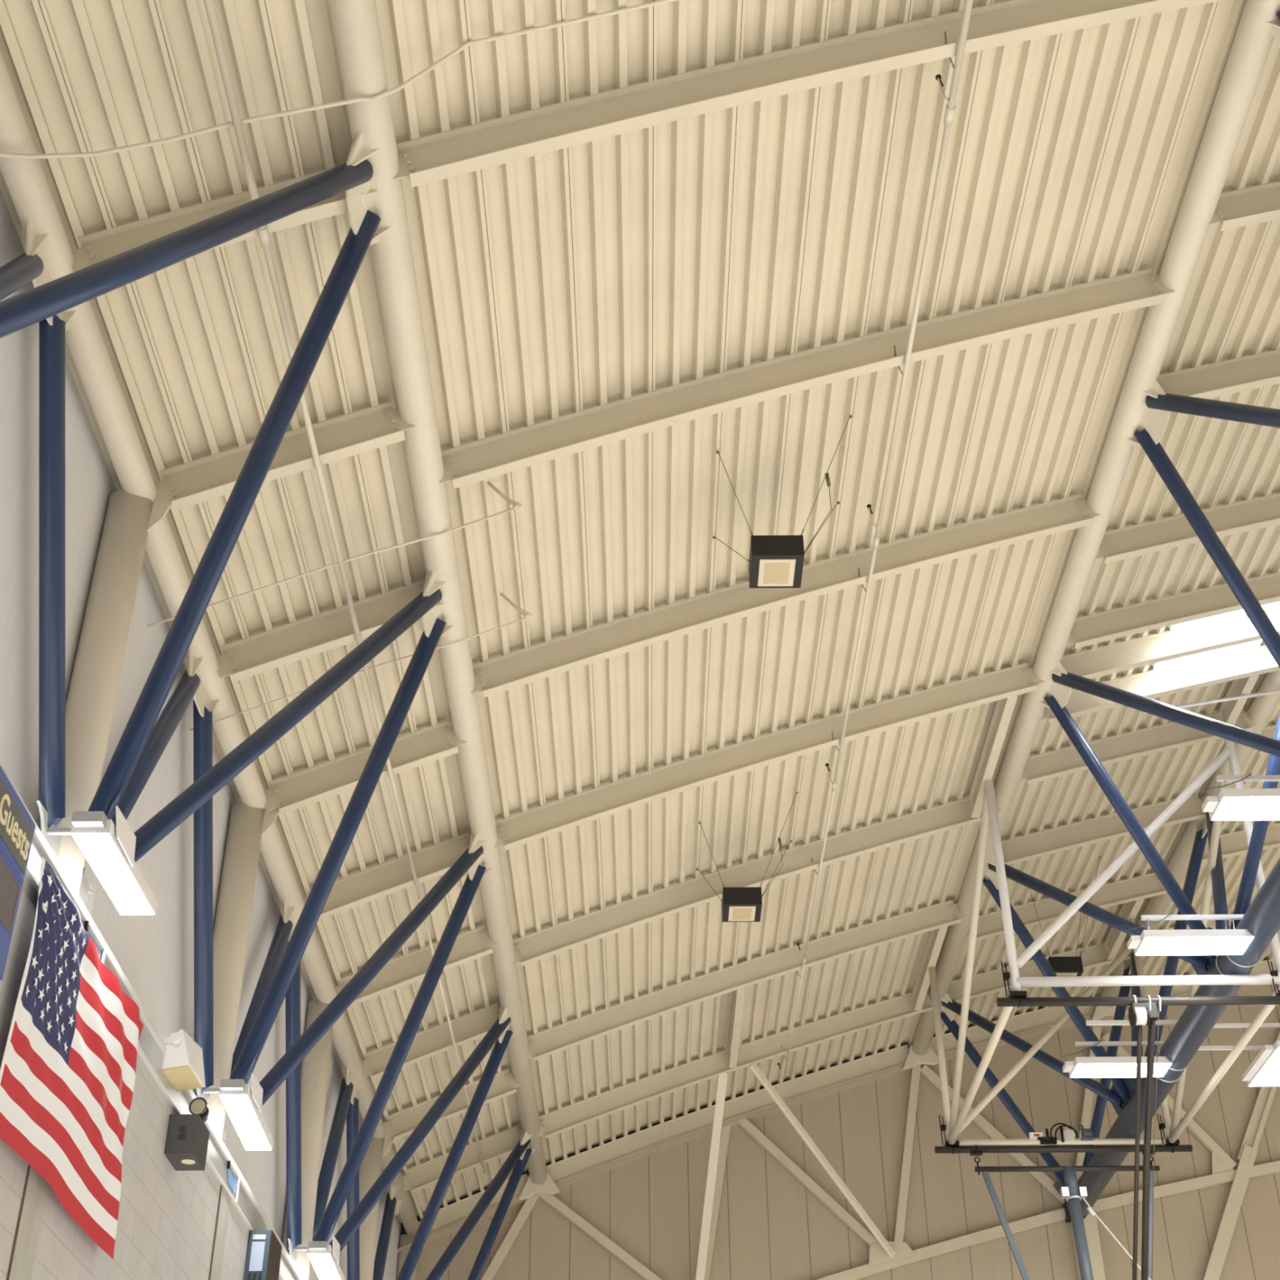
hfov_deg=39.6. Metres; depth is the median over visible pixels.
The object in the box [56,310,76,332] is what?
gusset plate
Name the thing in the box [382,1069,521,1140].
roof beam
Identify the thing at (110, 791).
tube
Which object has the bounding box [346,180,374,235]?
gusset plate
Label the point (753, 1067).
brace
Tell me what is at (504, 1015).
gusset plate
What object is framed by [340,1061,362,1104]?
gusset plate
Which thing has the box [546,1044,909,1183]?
roof beam
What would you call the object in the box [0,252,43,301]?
tube
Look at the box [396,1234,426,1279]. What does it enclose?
round column
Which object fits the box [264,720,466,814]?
roof beam
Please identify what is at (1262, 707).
ceiling beam
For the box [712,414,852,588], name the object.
ceiling speaker
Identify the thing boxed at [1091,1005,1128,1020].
saddle
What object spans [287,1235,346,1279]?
lamp
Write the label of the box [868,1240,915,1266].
plate
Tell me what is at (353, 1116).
tube
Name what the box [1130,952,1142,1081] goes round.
tube
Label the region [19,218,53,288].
gusset plate
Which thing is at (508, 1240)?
brace
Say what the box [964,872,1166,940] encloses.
roof beam
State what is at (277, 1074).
tube
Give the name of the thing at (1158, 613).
roof beam
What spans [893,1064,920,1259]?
wall post
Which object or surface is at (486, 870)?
gusset plate
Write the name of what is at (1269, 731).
roof beam
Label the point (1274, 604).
window
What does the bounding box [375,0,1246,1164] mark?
ceiling
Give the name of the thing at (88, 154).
conduit
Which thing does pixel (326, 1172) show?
tube
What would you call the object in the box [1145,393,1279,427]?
tube
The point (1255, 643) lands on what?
window
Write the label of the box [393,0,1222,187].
roof beam
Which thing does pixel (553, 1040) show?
roof beam
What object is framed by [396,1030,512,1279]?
tube
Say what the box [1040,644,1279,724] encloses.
roof beam
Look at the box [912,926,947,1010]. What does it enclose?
beam
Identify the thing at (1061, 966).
ceiling speaker
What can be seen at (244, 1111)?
diffuser
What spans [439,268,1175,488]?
roof beam
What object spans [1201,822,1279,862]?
roof beam
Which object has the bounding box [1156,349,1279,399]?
roof beam
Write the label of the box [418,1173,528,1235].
roof beam
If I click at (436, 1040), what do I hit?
roof beam
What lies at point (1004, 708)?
beam
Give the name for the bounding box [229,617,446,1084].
tube
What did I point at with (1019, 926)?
tube
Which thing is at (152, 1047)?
trim
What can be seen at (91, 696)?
round column
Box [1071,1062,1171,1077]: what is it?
diffuser
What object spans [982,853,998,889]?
gusset plate
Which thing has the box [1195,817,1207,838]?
gusset plate
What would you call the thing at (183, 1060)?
wall speaker
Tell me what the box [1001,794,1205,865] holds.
roof beam
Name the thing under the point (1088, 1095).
wall post
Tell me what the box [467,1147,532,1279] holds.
tube
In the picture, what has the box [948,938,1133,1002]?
roof beam
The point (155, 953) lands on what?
wall
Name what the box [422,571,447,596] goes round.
gusset plate
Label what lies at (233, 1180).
window
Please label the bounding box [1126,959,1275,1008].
roof beam
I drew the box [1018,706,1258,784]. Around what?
roof beam
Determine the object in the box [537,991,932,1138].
roof beam
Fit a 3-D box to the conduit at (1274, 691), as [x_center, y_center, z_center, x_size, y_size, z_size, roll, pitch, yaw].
[6.868,0.725,21.162,1.920,0.483,0.044,3,-35,-5]
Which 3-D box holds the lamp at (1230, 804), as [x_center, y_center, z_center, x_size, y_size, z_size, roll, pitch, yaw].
[6.027,1.414,16.897,1.425,0.434,0.460,0,-35,0]
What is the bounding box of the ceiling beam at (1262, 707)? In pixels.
[1099,670,1279,1007]
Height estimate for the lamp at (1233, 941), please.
0.434 m
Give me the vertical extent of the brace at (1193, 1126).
2.280 m
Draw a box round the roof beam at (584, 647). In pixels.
[471,493,1100,697]
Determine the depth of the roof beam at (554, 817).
19.25 m
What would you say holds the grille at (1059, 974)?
attached to the ceiling speaker at (1061, 966)
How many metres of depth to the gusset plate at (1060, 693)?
19.84 m
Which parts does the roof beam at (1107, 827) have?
plate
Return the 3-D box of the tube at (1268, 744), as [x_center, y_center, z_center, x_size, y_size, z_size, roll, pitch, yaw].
[5.579,0.810,18.251,0.154,2.396,2.793,29,-44,-36]
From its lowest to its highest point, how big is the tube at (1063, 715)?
2.396 m
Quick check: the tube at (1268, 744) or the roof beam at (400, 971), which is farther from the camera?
the roof beam at (400, 971)
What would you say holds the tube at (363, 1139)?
attached to the gusset plate at (472, 870)
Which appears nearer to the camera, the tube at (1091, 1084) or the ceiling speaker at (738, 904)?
the ceiling speaker at (738, 904)
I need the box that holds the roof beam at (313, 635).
[216,580,444,681]
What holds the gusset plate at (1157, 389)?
attached to the ceiling beam at (1253, 40)
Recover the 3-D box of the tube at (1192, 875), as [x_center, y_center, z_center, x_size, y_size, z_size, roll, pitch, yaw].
[7.230,4.320,24.088,0.154,3.124,2.236,15,-37,-21]
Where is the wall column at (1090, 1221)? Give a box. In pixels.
[1070,1213,1105,1279]
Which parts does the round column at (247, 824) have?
knuckle plate, beam seat plate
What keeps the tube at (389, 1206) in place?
attached to the gusset plate at (392, 1190)
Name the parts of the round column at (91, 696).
knuckle plate, beam seat plate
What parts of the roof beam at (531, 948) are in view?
plate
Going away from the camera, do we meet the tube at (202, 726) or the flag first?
the flag
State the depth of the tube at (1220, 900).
21.96 m
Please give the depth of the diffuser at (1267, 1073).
22.36 m
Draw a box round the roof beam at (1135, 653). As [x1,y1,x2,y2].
[1061,606,1279,679]
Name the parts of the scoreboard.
display panel, name panel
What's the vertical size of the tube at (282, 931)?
2.382 m
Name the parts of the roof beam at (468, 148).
plate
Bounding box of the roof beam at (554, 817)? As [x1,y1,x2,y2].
[494,662,1044,850]
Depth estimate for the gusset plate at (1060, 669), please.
19.56 m
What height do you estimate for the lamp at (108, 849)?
0.208 m
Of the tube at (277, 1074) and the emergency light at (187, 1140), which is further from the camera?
the tube at (277, 1074)
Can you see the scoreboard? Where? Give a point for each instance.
(17, 828)
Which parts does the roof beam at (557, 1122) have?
plate, plate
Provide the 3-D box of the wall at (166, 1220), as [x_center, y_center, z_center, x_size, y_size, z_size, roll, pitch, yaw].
[-3.667,4.388,9.110,0.600,6.370,35.950,0,-35,0]
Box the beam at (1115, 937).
[1103,898,1144,959]
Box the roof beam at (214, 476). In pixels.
[154,400,415,511]
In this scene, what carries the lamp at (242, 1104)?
attached to the round column at (247, 824)
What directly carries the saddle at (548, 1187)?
attached to the ceiling beam at (355, 23)
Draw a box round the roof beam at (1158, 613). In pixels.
[1065,572,1279,648]
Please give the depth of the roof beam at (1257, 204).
14.42 m
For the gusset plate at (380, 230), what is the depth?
11.53 m
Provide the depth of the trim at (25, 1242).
9.77 m
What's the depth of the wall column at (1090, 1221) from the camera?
27.22 m
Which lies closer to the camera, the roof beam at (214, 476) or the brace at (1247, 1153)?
the roof beam at (214, 476)
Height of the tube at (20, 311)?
3.627 m
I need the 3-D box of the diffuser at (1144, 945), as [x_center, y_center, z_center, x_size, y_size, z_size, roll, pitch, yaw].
[6.015,3.322,19.280,1.155,0.004,0.450,0,-35,0]
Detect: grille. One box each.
[162,1065,201,1091]
[728,906,755,920]
[757,559,795,586]
[1055,972,1077,976]
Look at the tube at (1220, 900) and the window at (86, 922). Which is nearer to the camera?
the window at (86, 922)
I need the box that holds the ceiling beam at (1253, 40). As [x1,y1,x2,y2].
[911,0,1279,1055]
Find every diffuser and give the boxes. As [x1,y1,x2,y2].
[71,833,154,915]
[219,1094,271,1150]
[307,1253,340,1279]
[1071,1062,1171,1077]
[1136,937,1253,955]
[1212,796,1279,820]
[1248,1047,1279,1086]
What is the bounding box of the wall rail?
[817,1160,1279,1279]
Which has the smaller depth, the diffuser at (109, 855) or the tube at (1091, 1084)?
the diffuser at (109, 855)
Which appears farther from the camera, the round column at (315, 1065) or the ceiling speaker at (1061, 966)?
the ceiling speaker at (1061, 966)
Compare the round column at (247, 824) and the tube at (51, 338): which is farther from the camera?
the round column at (247, 824)
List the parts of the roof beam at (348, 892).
plate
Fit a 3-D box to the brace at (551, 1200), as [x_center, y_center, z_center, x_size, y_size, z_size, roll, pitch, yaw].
[-0.259,9.462,27.302,2.649,2.073,0.100,0,-35,0]
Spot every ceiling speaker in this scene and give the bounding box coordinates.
[696,791,798,921]
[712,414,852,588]
[1029,856,1101,976]
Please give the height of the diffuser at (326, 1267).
0.054 m
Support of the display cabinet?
attached to the wall at (166, 1220)
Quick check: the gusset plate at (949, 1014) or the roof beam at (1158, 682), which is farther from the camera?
the gusset plate at (949, 1014)
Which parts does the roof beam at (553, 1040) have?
plate, plate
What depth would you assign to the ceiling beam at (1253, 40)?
15.97 m
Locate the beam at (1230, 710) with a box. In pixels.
[1217,674,1259,725]
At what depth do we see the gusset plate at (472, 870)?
18.66 m
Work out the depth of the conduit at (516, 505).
14.04 m
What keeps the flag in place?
attached to the wall at (166, 1220)
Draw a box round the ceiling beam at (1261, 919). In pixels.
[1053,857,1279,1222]
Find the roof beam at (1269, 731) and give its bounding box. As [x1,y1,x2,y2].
[1251,724,1276,754]
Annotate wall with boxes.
[0,188,400,1279]
[0,873,279,1279]
[400,959,1266,1235]
[417,984,1279,1279]
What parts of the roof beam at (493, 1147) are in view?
plate, plate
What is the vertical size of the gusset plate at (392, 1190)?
0.372 m
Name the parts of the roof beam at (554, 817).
plate, plate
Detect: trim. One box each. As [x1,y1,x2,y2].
[0,762,303,1279]
[6,1164,48,1279]
[208,1185,231,1279]
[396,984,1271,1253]
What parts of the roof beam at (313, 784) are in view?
plate, plate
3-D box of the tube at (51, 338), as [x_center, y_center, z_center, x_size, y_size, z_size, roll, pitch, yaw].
[-3.607,-0.440,10.905,0.154,2.820,1.886,-1,-35,0]
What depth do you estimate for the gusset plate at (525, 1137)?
25.79 m
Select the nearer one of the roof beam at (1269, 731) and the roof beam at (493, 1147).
the roof beam at (1269, 731)
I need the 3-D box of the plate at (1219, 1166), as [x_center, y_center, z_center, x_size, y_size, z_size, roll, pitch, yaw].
[9.209,8.277,28.084,0.420,0.480,0.016,0,-35,0]
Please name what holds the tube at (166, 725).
attached to the gusset plate at (202, 699)
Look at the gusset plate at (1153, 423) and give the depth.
16.12 m
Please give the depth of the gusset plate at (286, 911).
17.96 m
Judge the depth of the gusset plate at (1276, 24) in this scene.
12.71 m
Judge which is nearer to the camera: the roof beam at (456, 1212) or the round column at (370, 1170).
the round column at (370, 1170)
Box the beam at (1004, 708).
[968,695,1017,817]
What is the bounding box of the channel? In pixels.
[1085,1019,1279,1050]
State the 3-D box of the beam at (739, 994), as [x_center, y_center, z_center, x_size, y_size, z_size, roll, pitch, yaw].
[1.380,5.434,25.398,0.108,0.290,2.920,0,-35,0]
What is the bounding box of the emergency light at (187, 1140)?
[164,1097,209,1170]
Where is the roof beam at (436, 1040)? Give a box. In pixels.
[360,1003,511,1079]
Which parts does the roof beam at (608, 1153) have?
plate, plate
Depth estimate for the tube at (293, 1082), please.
18.24 m
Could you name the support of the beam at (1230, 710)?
attached to the roof beam at (1171, 735)
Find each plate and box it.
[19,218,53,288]
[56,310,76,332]
[184,648,219,716]
[277,896,295,942]
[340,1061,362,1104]
[346,132,379,165]
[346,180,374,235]
[369,226,391,245]
[387,1184,403,1215]
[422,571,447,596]
[422,604,442,637]
[440,625,453,636]
[467,856,482,880]
[468,832,487,853]
[482,867,492,876]
[497,1024,510,1043]
[498,1006,514,1024]
[520,1129,533,1145]
[520,1145,529,1160]
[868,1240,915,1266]
[939,991,955,1021]
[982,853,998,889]
[1038,700,1049,708]
[1046,680,1071,708]
[1048,662,1067,676]
[1123,960,1130,974]
[1125,436,1142,448]
[1136,405,1169,444]
[1141,379,1165,398]
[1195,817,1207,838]
[1211,1151,1234,1174]
[1264,17,1279,35]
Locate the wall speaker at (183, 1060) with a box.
[161,1029,205,1091]
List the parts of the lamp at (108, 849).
mounting arm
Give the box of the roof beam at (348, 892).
[302,833,484,920]
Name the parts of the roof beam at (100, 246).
plate, plate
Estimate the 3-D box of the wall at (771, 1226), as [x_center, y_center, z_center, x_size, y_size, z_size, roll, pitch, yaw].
[13.136,11.118,26.528,33.900,14.940,0.504,0,-35,0]
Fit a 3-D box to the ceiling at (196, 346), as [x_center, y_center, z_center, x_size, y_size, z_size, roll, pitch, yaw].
[-2.807,-1.410,13.039,2.213,0.940,35.830,0,-35,0]
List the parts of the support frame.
mast arm, rail, winch motor, pull cord, rail, mast arm, pull cord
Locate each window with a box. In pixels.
[84,920,106,964]
[226,1160,239,1202]
[1151,608,1266,669]
[1168,601,1279,630]
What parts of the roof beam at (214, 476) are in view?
plate, plate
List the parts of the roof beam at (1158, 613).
plate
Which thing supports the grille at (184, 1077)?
attached to the wall speaker at (183, 1060)
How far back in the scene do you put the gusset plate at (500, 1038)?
22.38 m
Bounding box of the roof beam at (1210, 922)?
[1163,920,1231,929]
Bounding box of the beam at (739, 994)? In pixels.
[728,987,745,1067]
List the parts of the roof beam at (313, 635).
plate, plate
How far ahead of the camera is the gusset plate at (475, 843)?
18.37 m
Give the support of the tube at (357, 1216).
attached to the gusset plate at (500, 1038)
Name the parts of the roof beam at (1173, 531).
plate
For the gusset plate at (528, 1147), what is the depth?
26.10 m
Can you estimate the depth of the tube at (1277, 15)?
12.62 m
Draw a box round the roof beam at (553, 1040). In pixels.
[526,899,966,1060]
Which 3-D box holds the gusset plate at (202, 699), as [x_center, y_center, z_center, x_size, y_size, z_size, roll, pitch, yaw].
[-3.588,0.383,14.520,0.221,0.372,0.920,0,-35,0]
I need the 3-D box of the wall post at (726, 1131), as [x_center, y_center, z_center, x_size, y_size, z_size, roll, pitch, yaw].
[1.089,9.253,27.477,0.758,3.622,0.100,0,-35,0]
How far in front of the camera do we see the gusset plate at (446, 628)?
15.22 m
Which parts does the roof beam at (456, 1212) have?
plate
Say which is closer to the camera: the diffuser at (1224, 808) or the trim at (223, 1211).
the trim at (223, 1211)
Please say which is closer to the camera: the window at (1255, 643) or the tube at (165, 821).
the tube at (165, 821)
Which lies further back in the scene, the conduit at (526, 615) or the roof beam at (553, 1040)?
the roof beam at (553, 1040)
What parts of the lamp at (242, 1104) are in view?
mounting arm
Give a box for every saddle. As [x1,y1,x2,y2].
[519,1172,559,1199]
[902,1044,938,1070]
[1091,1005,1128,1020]
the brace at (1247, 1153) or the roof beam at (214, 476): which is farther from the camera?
the brace at (1247, 1153)
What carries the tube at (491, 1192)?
attached to the gusset plate at (528, 1147)
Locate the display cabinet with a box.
[243,1230,281,1279]
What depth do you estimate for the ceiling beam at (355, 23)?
13.48 m
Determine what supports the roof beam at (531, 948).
attached to the ceiling at (576, 278)
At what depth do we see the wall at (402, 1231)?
29.13 m
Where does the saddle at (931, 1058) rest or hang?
attached to the ceiling beam at (1253, 40)
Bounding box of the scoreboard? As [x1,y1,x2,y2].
[0,765,35,980]
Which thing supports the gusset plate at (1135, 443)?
attached to the ceiling beam at (1253, 40)
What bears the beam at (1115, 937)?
attached to the roof beam at (1147, 886)
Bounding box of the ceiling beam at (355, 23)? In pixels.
[328,0,546,1185]
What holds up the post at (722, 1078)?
hanging from the roof beam at (557, 1122)
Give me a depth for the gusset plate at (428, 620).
14.94 m
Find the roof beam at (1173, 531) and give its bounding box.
[1094,493,1279,564]
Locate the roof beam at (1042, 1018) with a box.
[929,995,1096,1055]
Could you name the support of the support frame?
hanging from the beam at (1004, 708)
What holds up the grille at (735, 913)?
attached to the ceiling speaker at (738, 904)
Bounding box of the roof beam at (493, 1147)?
[402,1125,522,1192]
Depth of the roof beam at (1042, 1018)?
29.29 m
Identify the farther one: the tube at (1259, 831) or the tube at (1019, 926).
the tube at (1019, 926)
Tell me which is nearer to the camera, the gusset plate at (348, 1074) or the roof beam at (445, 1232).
the gusset plate at (348, 1074)
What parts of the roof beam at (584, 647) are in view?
plate, plate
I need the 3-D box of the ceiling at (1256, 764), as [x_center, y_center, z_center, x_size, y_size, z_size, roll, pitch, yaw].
[10.749,-4.728,15.265,6.228,1.193,35.830,0,-35,0]
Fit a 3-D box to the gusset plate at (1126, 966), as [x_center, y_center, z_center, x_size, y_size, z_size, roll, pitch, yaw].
[7.736,4.967,27.707,0.252,0.417,0.920,0,-35,0]
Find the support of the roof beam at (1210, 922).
attached to the ceiling at (1256, 764)
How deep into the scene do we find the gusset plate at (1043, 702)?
20.10 m
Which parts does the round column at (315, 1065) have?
knuckle plate, beam seat plate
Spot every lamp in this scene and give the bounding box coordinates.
[46,805,157,915]
[195,1073,273,1150]
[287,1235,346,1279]
[1062,1040,1172,1077]
[1126,913,1254,955]
[1201,773,1279,820]
[1240,1040,1279,1086]
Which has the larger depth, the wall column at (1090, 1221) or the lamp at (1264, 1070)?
the wall column at (1090, 1221)
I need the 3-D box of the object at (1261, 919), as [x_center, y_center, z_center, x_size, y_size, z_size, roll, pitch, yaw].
[6.696,2.229,18.191,0.541,0.633,24.520,0,-35,0]
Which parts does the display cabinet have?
panel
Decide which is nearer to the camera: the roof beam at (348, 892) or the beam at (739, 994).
the roof beam at (348, 892)
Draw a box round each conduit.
[0,0,679,159]
[147,481,521,627]
[189,592,531,730]
[1141,688,1279,714]
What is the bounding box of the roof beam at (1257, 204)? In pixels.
[1208,181,1279,231]
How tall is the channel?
0.210 m
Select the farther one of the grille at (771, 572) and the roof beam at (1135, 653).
the roof beam at (1135, 653)
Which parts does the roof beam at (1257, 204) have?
plate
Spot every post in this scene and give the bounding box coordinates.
[695,1072,728,1279]
[704,1124,731,1279]
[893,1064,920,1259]
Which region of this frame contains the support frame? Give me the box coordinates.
[928,738,1279,1279]
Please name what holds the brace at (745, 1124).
attached to the wall at (771, 1226)
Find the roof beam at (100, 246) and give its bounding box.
[71,168,377,271]
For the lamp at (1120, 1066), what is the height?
0.434 m
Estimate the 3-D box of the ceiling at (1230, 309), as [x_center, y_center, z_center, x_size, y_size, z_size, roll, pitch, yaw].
[6.046,-3.891,14.710,3.188,0.868,35.830,0,-35,0]
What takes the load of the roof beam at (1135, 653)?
attached to the ceiling at (1230, 309)
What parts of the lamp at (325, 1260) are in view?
mounting arm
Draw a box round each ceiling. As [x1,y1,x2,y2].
[0,0,529,1223]
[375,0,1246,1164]
[932,35,1279,1037]
[1141,698,1279,975]
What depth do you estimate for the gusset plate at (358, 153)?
10.96 m
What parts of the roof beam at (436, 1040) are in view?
plate, plate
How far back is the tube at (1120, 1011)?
27.53 m
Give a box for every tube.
[0,159,373,337]
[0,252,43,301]
[39,314,65,830]
[88,209,381,819]
[111,669,200,826]
[133,588,442,862]
[193,699,213,1096]
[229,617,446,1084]
[230,915,293,1075]
[258,845,483,1106]
[285,942,302,1253]
[311,1077,353,1240]
[312,865,486,1243]
[328,1017,511,1253]
[346,1097,359,1279]
[373,1192,396,1279]
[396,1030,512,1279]
[425,1138,530,1279]
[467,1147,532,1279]
[940,1012,1065,1186]
[941,999,1123,1108]
[982,879,1129,1099]
[987,863,1208,971]
[1044,696,1217,959]
[1052,671,1279,756]
[1082,964,1130,1165]
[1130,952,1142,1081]
[1133,429,1279,667]
[1141,828,1207,1079]
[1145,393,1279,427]
[1205,812,1229,928]
[1230,712,1279,928]
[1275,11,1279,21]
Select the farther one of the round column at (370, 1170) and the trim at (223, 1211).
the round column at (370, 1170)
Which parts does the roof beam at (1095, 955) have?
plate, plate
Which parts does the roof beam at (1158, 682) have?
plate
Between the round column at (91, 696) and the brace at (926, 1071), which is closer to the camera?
the round column at (91, 696)
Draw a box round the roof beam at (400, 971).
[334,926,498,1007]
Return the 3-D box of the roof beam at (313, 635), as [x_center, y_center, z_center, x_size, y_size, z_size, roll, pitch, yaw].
[-2.586,-0.079,14.810,1.877,0.948,0.108,0,-35,0]
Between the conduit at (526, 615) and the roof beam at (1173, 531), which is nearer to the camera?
the conduit at (526, 615)
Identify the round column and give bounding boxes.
[36,488,172,900]
[191,802,279,1139]
[282,999,344,1279]
[359,1136,394,1279]
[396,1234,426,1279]
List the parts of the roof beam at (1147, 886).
plate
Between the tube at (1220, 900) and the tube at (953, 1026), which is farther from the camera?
the tube at (953, 1026)
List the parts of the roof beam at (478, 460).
plate, plate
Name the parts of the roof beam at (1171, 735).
plate, plate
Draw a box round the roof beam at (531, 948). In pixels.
[511,797,1001,966]
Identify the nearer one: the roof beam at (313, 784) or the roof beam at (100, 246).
the roof beam at (100, 246)
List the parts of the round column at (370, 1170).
beam seat plate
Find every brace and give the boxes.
[481,1194,538,1279]
[538,1193,662,1279]
[737,1119,879,1245]
[749,1062,896,1257]
[920,1064,1065,1204]
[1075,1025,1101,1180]
[1101,1032,1236,1169]
[1202,1031,1279,1279]
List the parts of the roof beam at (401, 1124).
plate, plate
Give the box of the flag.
[0,857,143,1259]
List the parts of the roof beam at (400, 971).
plate, plate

